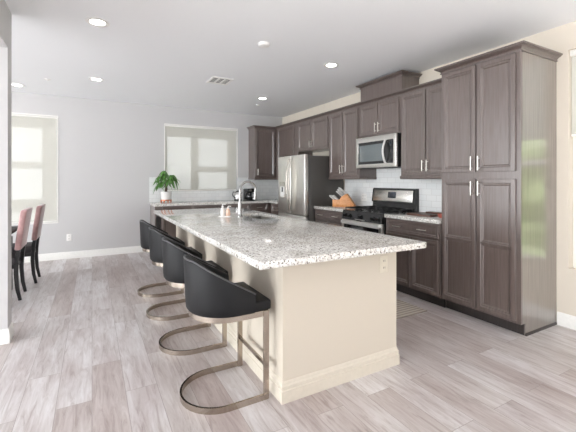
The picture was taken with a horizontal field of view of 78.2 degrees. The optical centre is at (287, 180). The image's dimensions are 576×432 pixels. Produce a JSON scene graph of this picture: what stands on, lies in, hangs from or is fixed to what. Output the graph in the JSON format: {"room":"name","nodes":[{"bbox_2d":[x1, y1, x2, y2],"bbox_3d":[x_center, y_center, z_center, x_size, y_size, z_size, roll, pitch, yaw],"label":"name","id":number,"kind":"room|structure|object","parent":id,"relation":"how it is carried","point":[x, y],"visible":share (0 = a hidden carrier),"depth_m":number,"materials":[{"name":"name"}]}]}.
{"room":"kitchen","nodes":[
{"label":"kitchen","id":0,"kind":"room"},
{"bbox_2d":[0,0,11,329],"bbox_3d":[-0.664,-0.046,-0.204,0.160,2.740,7.285,0,0,-29],"label":"wall partition","id":1,"kind":"structure","parent":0,"point":[5,14],"depth_m":2.88,"materials":[{"name":"grey paint"}]},
{"bbox_2d":[0,322,13,344],"bbox_3d":[-2.379,1.265,2.913,0.174,0.118,0.169,0,0,-29],"label":"baseboard","id":2,"kind":"structure","parent":1,"relation":"attached to","point":[6,335],"depth_m":2.88,"materials":[{"name":"paint"}]},
{"bbox_2d":[12,92,281,253],"bbox_3d":[-4.871,-0.046,5.460,11.055,2.740,0.150,0,0,-29],"label":"wall","id":3,"kind":"structure","parent":0,"point":[109,151],"depth_m":6.30,"materials":[{"name":"grey paint"}]},
{"bbox_2d":[12,114,56,223],"bbox_3d":[-4.660,-0.186,5.527,1.784,1.753,0.053,0,0,-29],"label":"roller shade","id":4,"kind":"object","parent":3,"relation":"attached to","point":[34,138],"visible":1,"depth_m":5.81,"materials":[{"name":"fabric"}]},
{"bbox_2d":[12,112,57,224],"bbox_3d":[-4.644,-0.185,5.497,1.824,1.794,0.006,0,0,-29],"label":"trim","id":5,"kind":"structure","parent":3,"relation":"attached to","point":[12,112],"depth_m":5.93,"materials":[{"name":"paint"}]},
{"bbox_2d":[67,234,71,240],"bbox_3d":[-3.711,0.964,6.011,0.072,0.116,0.008,0,0,-29],"label":"wall outlet","id":6,"kind":"object","parent":3,"relation":"attached to","point":[69,236],"visible":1,"depth_m":6.01,"materials":[{"name":"white plastic"}]},
{"bbox_2d":[24,246,143,262],"bbox_3d":[-6.063,1.265,4.708,7.940,0.118,0.014,0,0,-29],"label":"baseboard","id":7,"kind":"structure","parent":3,"relation":"attached to","point":[133,249],"depth_m":6.13,"materials":[{"name":"paint"}]},
{"bbox_2d":[165,125,236,190],"bbox_3d":[-1.725,-0.432,7.149,1.448,1.275,0.053,0,0,-29],"label":"roller shade","id":8,"kind":"object","parent":3,"relation":"attached to","point":[200,158],"visible":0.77,"depth_m":7.14,"materials":[{"name":"fabric"}]},
{"bbox_2d":[164,123,237,177],"bbox_3d":[-1.708,-0.431,7.119,1.488,1.316,0.006,0,0,-29],"label":"trim","id":9,"kind":"structure","parent":3,"relation":"attached to","point":[164,123],"depth_m":7.09,"materials":[{"name":"paint"}]},
{"bbox_2d":[149,177,277,201],"bbox_3d":[-1.360,0.174,7.310,2.820,0.470,0.008,0,0,-29],"label":"backsplash","id":10,"kind":"structure","parent":3,"relation":"attached to","point":[266,189],"depth_m":7.27,"materials":[{"name":"white tile"}]},
{"bbox_2d":[247,125,275,179],"bbox_3d":[-0.414,-0.575,7.617,0.863,1.115,0.381,0,0,-29],"label":"upper cabinet","id":11,"kind":"object","parent":3,"relation":"attached to","point":[262,139],"visible":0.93,"depth_m":7.42,"materials":[{"name":"brown wood"}]},
{"bbox_2d":[0,252,575,431],"bbox_3d":[-2.281,1.374,0.773,11.055,0.100,10.860,0,0,-29],"label":"floor","id":12,"kind":"structure","parent":0,"point":[83,354],"depth_m":2.45,"materials":[{"name":"beige wood"}]},
{"bbox_2d":[12,226,17,288],"bbox_3d":[-3.531,0.944,3.744,1.000,0.760,0.970,0,0,-29],"label":"dining table","id":13,"kind":"object","parent":12,"relation":"on","point":[14,228],"visible":0.14,"depth_m":4.31,"materials":[{"name":"black wood"}]},
{"bbox_2d":[12,207,32,300],"bbox_3d":[-3.220,0.825,3.984,0.526,1.003,0.443,0,0,-29],"label":"dining chair","id":14,"kind":"object","parent":12,"relation":"on","point":[18,255],"visible":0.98,"depth_m":3.91,"materials":[{"name":"pink fabric"}]},
{"bbox_2d":[13,204,45,283],"bbox_3d":[-3.502,0.825,4.628,0.526,1.003,0.443,0,0,-29],"label":"dining chair","id":15,"kind":"object","parent":12,"relation":"on","point":[31,249],"visible":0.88,"depth_m":4.55,"materials":[{"name":"pink fabric"}]},
{"bbox_2d":[137,220,184,297],"bbox_3d":[-1.535,0.895,4.247,0.496,0.858,0.505,0,0,-29],"label":"counter stool","id":16,"kind":"object","parent":12,"relation":"on","point":[144,226],"visible":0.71,"depth_m":4.07,"materials":[{"name":"black leather"}]},
{"bbox_2d":[146,227,201,320],"bbox_3d":[-1.167,0.895,3.582,0.496,0.858,0.505,0,0,-29],"label":"counter stool","id":17,"kind":"object","parent":12,"relation":"on","point":[155,236],"visible":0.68,"depth_m":3.40,"materials":[{"name":"black leather"}]},
{"bbox_2d":[159,237,227,355],"bbox_3d":[-0.800,0.895,2.917,0.496,0.858,0.505,0,0,-29],"label":"counter stool","id":18,"kind":"object","parent":12,"relation":"on","point":[173,253],"visible":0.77,"depth_m":2.73,"materials":[{"name":"black leather"}]},
{"bbox_2d":[150,203,270,236],"bbox_3d":[-1.198,0.887,7.030,2.803,0.874,0.651,0,0,-29],"label":"base cabinet","id":19,"kind":"object","parent":12,"relation":"on","point":[157,221],"visible":0.19,"depth_m":6.43,"materials":[{"name":"brown wood"}]},
{"bbox_2d":[149,199,277,206],"bbox_3d":[-1.046,0.429,6.732,2.811,0.040,1.306,0,0,-29],"label":"countertop","id":20,"kind":"structure","parent":19,"relation":"on","point":[183,203],"depth_m":6.63,"materials":[{"name":"grey stone"}]},
{"bbox_2d":[153,171,180,202],"bbox_3d":[-2.195,0.114,6.455,0.500,0.583,0.585,0,0,-29],"label":"potted plant","id":21,"kind":"object","parent":20,"relation":"on","point":[166,195],"visible":0.99,"depth_m":6.38,"materials":[{"name":"green plant"}]},
{"bbox_2d":[232,190,241,200],"bbox_3d":[-1.016,0.300,7.146,0.179,0.217,0.159,0,0,9],"label":"electric kettle","id":22,"kind":"object","parent":20,"relation":"on","point":[236,198],"visible":0.79,"depth_m":7.09,"materials":[{"name":"silver ceramic"}]},
{"bbox_2d":[243,188,254,200],"bbox_3d":[-0.789,0.286,7.270,0.201,0.245,0.210,0,0,-29],"label":"coffee maker","id":23,"kind":"object","parent":20,"relation":"on","point":[247,192],"visible":0.95,"depth_m":7.20,"materials":[{"name":"black plastic"}]},
{"bbox_2d":[180,255,270,414],"bbox_3d":[-0.426,0.895,2.241,0.496,0.858,0.505,0,0,-29],"label":"counter stool","id":24,"kind":"object","parent":12,"relation":"on","point":[210,297],"visible":1,"depth_m":2.06,"materials":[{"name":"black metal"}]},
{"bbox_2d":[271,203,278,214],"bbox_3d":[0.059,0.887,6.976,0.654,0.874,0.665,0,0,-29],"label":"base cabinet","id":25,"kind":"object","parent":12,"relation":"on","point":[274,207],"visible":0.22,"depth_m":6.98,"materials":[{"name":"brown wood"}]},
{"bbox_2d":[176,225,399,404],"bbox_3d":[-0.361,0.887,3.673,0.962,0.874,3.081,0,0,-29],"label":"kitchen island","id":26,"kind":"object","parent":12,"relation":"on","point":[332,323],"visible":0.57,"depth_m":2.31,"materials":[{"name":"beige paint"}]},
{"bbox_2d":[154,207,425,269],"bbox_3d":[-0.456,0.429,3.597,1.212,0.040,3.502,0,0,-29],"label":"island countertop","id":27,"kind":"structure","parent":26,"relation":"on","point":[279,241],"depth_m":2.54,"materials":[{"name":"stone"}]},
{"bbox_2d":[237,181,256,216],"bbox_3d":[-0.474,0.205,4.024,0.126,0.407,0.232,0,0,36],"label":"kitchen faucet","id":28,"kind":"object","parent":27,"relation":"on","point":[240,208],"visible":0.99,"depth_m":3.98,"materials":[{"name":"metal"}]},
{"bbox_2d":[252,216,271,218],"bbox_3d":[-0.321,0.544,4.107,0.334,0.188,0.664,0,0,-29],"label":"sink","id":29,"kind":"object","parent":27,"relation":"in","point":[256,217],"visible":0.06,"depth_m":4.43,"materials":[{"name":"silver metal"}]},
{"label":"soap tray","id":30,"kind":"object","parent":27,"relation":"on","visible":0},
{"bbox_2d":[220,204,225,215],"bbox_3d":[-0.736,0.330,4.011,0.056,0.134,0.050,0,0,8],"label":"soap bottle","id":31,"kind":"object","parent":30,"relation":"on","point":[222,211],"visible":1,"depth_m":4.00,"materials":[{"name":"white plastic"}]},
{"bbox_2d":[226,206,230,215],"bbox_3d":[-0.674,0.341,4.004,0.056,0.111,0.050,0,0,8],"label":"soap bottle","id":32,"kind":"object","parent":30,"relation":"on","point":[227,209],"visible":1,"depth_m":3.98,"materials":[{"name":"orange plastic"}]},
{"bbox_2d":[380,255,387,272],"bbox_3d":[0.676,0.589,2.499,0.072,0.116,0.008,0,0,-29],"label":"wall outlet","id":33,"kind":"object","parent":26,"relation":"attached to","point":[383,259],"visible":1,"depth_m":2.50,"materials":[{"name":"plastic"}]},
{"bbox_2d":[278,153,342,220],"bbox_3d":[0.347,0.446,6.201,0.844,1.757,0.920,0,0,-29],"label":"refrigerator","id":34,"kind":"object","parent":12,"relation":"on","point":[304,183],"visible":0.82,"depth_m":5.83,"materials":[{"name":"grey metal"}]},
{"bbox_2d":[315,209,343,225],"bbox_3d":[0.866,0.887,5.517,0.654,0.874,0.760,0,0,-29],"label":"base cabinet","id":35,"kind":"object","parent":12,"relation":"on","point":[322,216],"visible":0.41,"depth_m":5.38,"materials":[{"name":"brown wood"}]},
{"bbox_2d":[314,205,351,211],"bbox_3d":[0.871,0.429,5.521,0.628,0.040,0.754,0,0,-29],"label":"countertop","id":36,"kind":"structure","parent":35,"relation":"on","point":[326,207],"depth_m":5.37,"materials":[{"name":"grey stone"}]},
{"bbox_2d":[329,187,355,206],"bbox_3d":[0.845,0.257,5.544,0.400,0.303,0.120,0,0,23],"label":"knife block","id":37,"kind":"object","parent":36,"relation":"on","point":[345,200],"visible":0.96,"depth_m":5.50,"materials":[{"name":"brown wood"}]},
{"bbox_2d":[341,188,418,234],"bbox_3d":[1.206,0.717,4.811,0.721,1.215,0.790,0,0,-29],"label":"gas range","id":38,"kind":"object","parent":12,"relation":"on","point":[385,200],"visible":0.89,"depth_m":4.72,"materials":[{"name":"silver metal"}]},
{"bbox_2d":[343,209,409,214],"bbox_3d":[1.225,0.416,4.821,0.578,0.014,0.790,0,0,-29],"label":"cooktop","id":39,"kind":"object","parent":38,"relation":"in","point":[350,211],"depth_m":4.64,"materials":[{"name":"black metal"}]},
{"bbox_2d":[396,299,426,318],"bbox_3d":[0.821,1.319,3.973,0.660,0.010,1.250,0,0,-29],"label":"kitchen mat","id":40,"kind":"object","parent":12,"relation":"on","point":[403,309],"visible":0.25,"depth_m":3.61,"materials":[{"name":"beige fabric"}]},
{"bbox_2d":[386,218,445,307],"bbox_3d":[1.628,0.887,4.137,0.654,0.874,0.777,0,0,-29],"label":"base cabinet","id":41,"kind":"object","parent":12,"relation":"on","point":[418,271],"visible":0.59,"depth_m":3.89,"materials":[{"name":"brown wood"}]},
{"bbox_2d":[384,212,441,223],"bbox_3d":[1.634,0.429,4.139,0.628,0.040,0.771,0,0,-29],"label":"countertop","id":42,"kind":"structure","parent":41,"relation":"on","point":[436,220],"depth_m":3.94,"materials":[{"name":"grey stone"}]},
{"bbox_2d":[406,211,441,216],"bbox_3d":[1.636,0.389,4.131,0.280,0.040,0.410,0,0,-29],"label":"serving board","id":43,"kind":"object","parent":42,"relation":"on","point":[427,213],"visible":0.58,"depth_m":4.11,"materials":[{"name":"brown wood"}]},
{"bbox_2d":[434,40,562,335],"bbox_3d":[2.010,0.084,3.458,0.643,2.480,0.875,0,0,-29],"label":"pantry cabinet","id":44,"kind":"object","parent":12,"relation":"on","point":[499,106],"visible":1,"depth_m":3.20,"materials":[{"name":"brown wood"}]},
{"bbox_2d":[5,0,575,117],"bbox_3d":[-2.281,-1.466,0.773,11.055,0.100,10.860,0,0,-29],"label":"ceiling","id":45,"kind":"structure","parent":0,"point":[150,52],"depth_m":3.69,"materials":[{"name":"white paint"}]},
{"bbox_2d":[12,83,24,86],"bbox_3d":[-4.010,-1.413,5.256,0.196,0.006,0.196,0,0,-29],"label":"recessed light","id":46,"kind":"object","parent":45,"relation":"in","point":[13,84],"visible":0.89,"depth_m":5.27,"materials":[{"name":"white plastic"}]},
{"bbox_2d":[88,77,103,80],"bbox_3d":[-2.680,-1.413,4.963,0.196,0.006,0.196,0,0,-29],"label":"recessed light","id":47,"kind":"object","parent":45,"relation":"in","point":[90,78],"visible":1,"depth_m":4.96,"materials":[{"name":"white plastic"}]},
{"bbox_2d":[85,17,109,26],"bbox_3d":[-1.704,-1.413,3.172,0.196,0.006,0.196,0,0,-29],"label":"recessed light","id":48,"kind":"object","parent":45,"relation":"in","point":[94,21],"visible":1,"depth_m":3.17,"materials":[{"name":"white plastic"}]},
{"bbox_2d":[206,76,233,84],"bbox_3d":[-0.966,-1.411,5.025,0.300,0.010,0.340,0,0,-29],"label":"ceiling vent","id":49,"kind":"object","parent":45,"relation":"in","point":[214,80],"visible":1,"depth_m":5.01,"materials":[{"name":"white plastic"}]},
{"bbox_2d":[258,41,269,47],"bbox_3d":[-0.249,-1.398,3.667,0.124,0.035,0.124,0,0,-29],"label":"smoke detector","id":50,"kind":"object","parent":45,"relation":"attached to","point":[263,44],"visible":1,"depth_m":3.63,"materials":[{"name":"white plastic"}]},
{"bbox_2d":[323,62,338,67],"bbox_3d":[0.531,-1.413,4.349,0.196,0.006,0.196,0,0,-29],"label":"recessed light","id":51,"kind":"object","parent":45,"relation":"in","point":[331,64],"visible":1,"depth_m":4.35,"materials":[{"name":"white plastic"}]},
{"bbox_2d":[282,21,575,315],"bbox_3d":[2.528,-0.046,3.345,0.150,2.740,10.710,0,0,-29],"label":"wall","id":52,"kind":"structure","parent":0,"point":[562,39],"depth_m":3.23,"materials":[{"name":"beige paint"}]},
{"bbox_2d":[275,121,312,179],"bbox_3d":[0.088,-0.575,7.201,0.386,1.115,0.936,0,0,-29],"label":"upper cabinet","id":53,"kind":"object","parent":52,"relation":"attached to","point":[286,134],"visible":0.39,"depth_m":7.08,"materials":[{"name":"brown wood"}]},
{"bbox_2d":[296,112,328,152],"bbox_3d":[0.554,-0.834,6.357,0.386,0.596,1.008,0,0,-29],"label":"upper cabinet","id":54,"kind":"object","parent":52,"relation":"attached to","point":[313,131],"visible":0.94,"depth_m":6.23,"materials":[{"name":"brown wood"}]},
{"bbox_2d":[327,103,376,178],"bbox_3d":[0.985,-0.575,5.578,0.386,1.115,0.768,0,0,-29],"label":"upper cabinet","id":55,"kind":"object","parent":52,"relation":"attached to","point":[344,122],"visible":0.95,"depth_m":5.46,"materials":[{"name":"brown wood"}]},
{"bbox_2d":[362,194,366,200],"bbox_3d":[1.196,0.264,5.574,0.008,0.116,0.120,0,0,-29],"label":"wall outlet","id":56,"kind":"object","parent":52,"relation":"attached to","point":[364,196],"visible":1,"depth_m":5.56,"materials":[{"name":"white plastic"}]},
{"bbox_2d":[356,133,400,168],"bbox_3d":[1.317,-0.386,4.877,0.463,0.431,0.777,0,0,-29],"label":"microwave","id":57,"kind":"object","parent":52,"relation":"attached to","point":[380,151],"visible":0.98,"depth_m":4.72,"materials":[{"name":"silver metal"}]},
{"bbox_2d":[356,70,421,137],"bbox_3d":[1.359,-0.997,4.902,0.386,0.772,0.893,0,0,-29],"label":"upper cabinet","id":58,"kind":"object","parent":52,"relation":"attached to","point":[380,104],"visible":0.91,"depth_m":4.75,"materials":[{"name":"brown wood"}]},
{"bbox_2d":[345,168,441,211],"bbox_3d":[1.534,0.106,4.980,0.008,0.605,2.345,0,0,-29],"label":"backsplash","id":59,"kind":"structure","parent":52,"relation":"attached to","point":[430,190],"depth_m":5.00,"materials":[{"name":"white tile"}]},
{"bbox_2d":[399,78,441,178],"bbox_3d":[1.740,-0.575,4.212,0.386,1.115,0.800,0,0,-29],"label":"upper cabinet","id":60,"kind":"object","parent":52,"relation":"attached to","point":[421,104],"visible":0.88,"depth_m":4.18,"materials":[{"name":"brown wood"}]},
{"bbox_2d":[557,311,575,329],"bbox_3d":[3.725,1.265,1.008,0.014,0.118,5.160,0,0,-29],"label":"baseboard","id":61,"kind":"structure","parent":52,"relation":"attached to","point":[565,320],"depth_m":3.19,"materials":[{"name":"paint"}]},
{"bbox_2d":[570,49,575,136],"bbox_3d":[2.922,-0.785,2.572,0.053,0.779,1.471,0,0,-29],"label":"roller shade","id":62,"kind":"object","parent":52,"relation":"attached to","point":[572,52],"visible":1,"depth_m":3.19,"materials":[{"name":"fabric"}]},
{"bbox_2d":[573,136,575,267],"bbox_3d":[2.969,-0.191,2.598,0.040,1.968,1.473,0,0,-29],"label":"window","id":63,"kind":"structure","parent":52,"relation":"in","point":[574,138],"depth_m":3.22,"materials":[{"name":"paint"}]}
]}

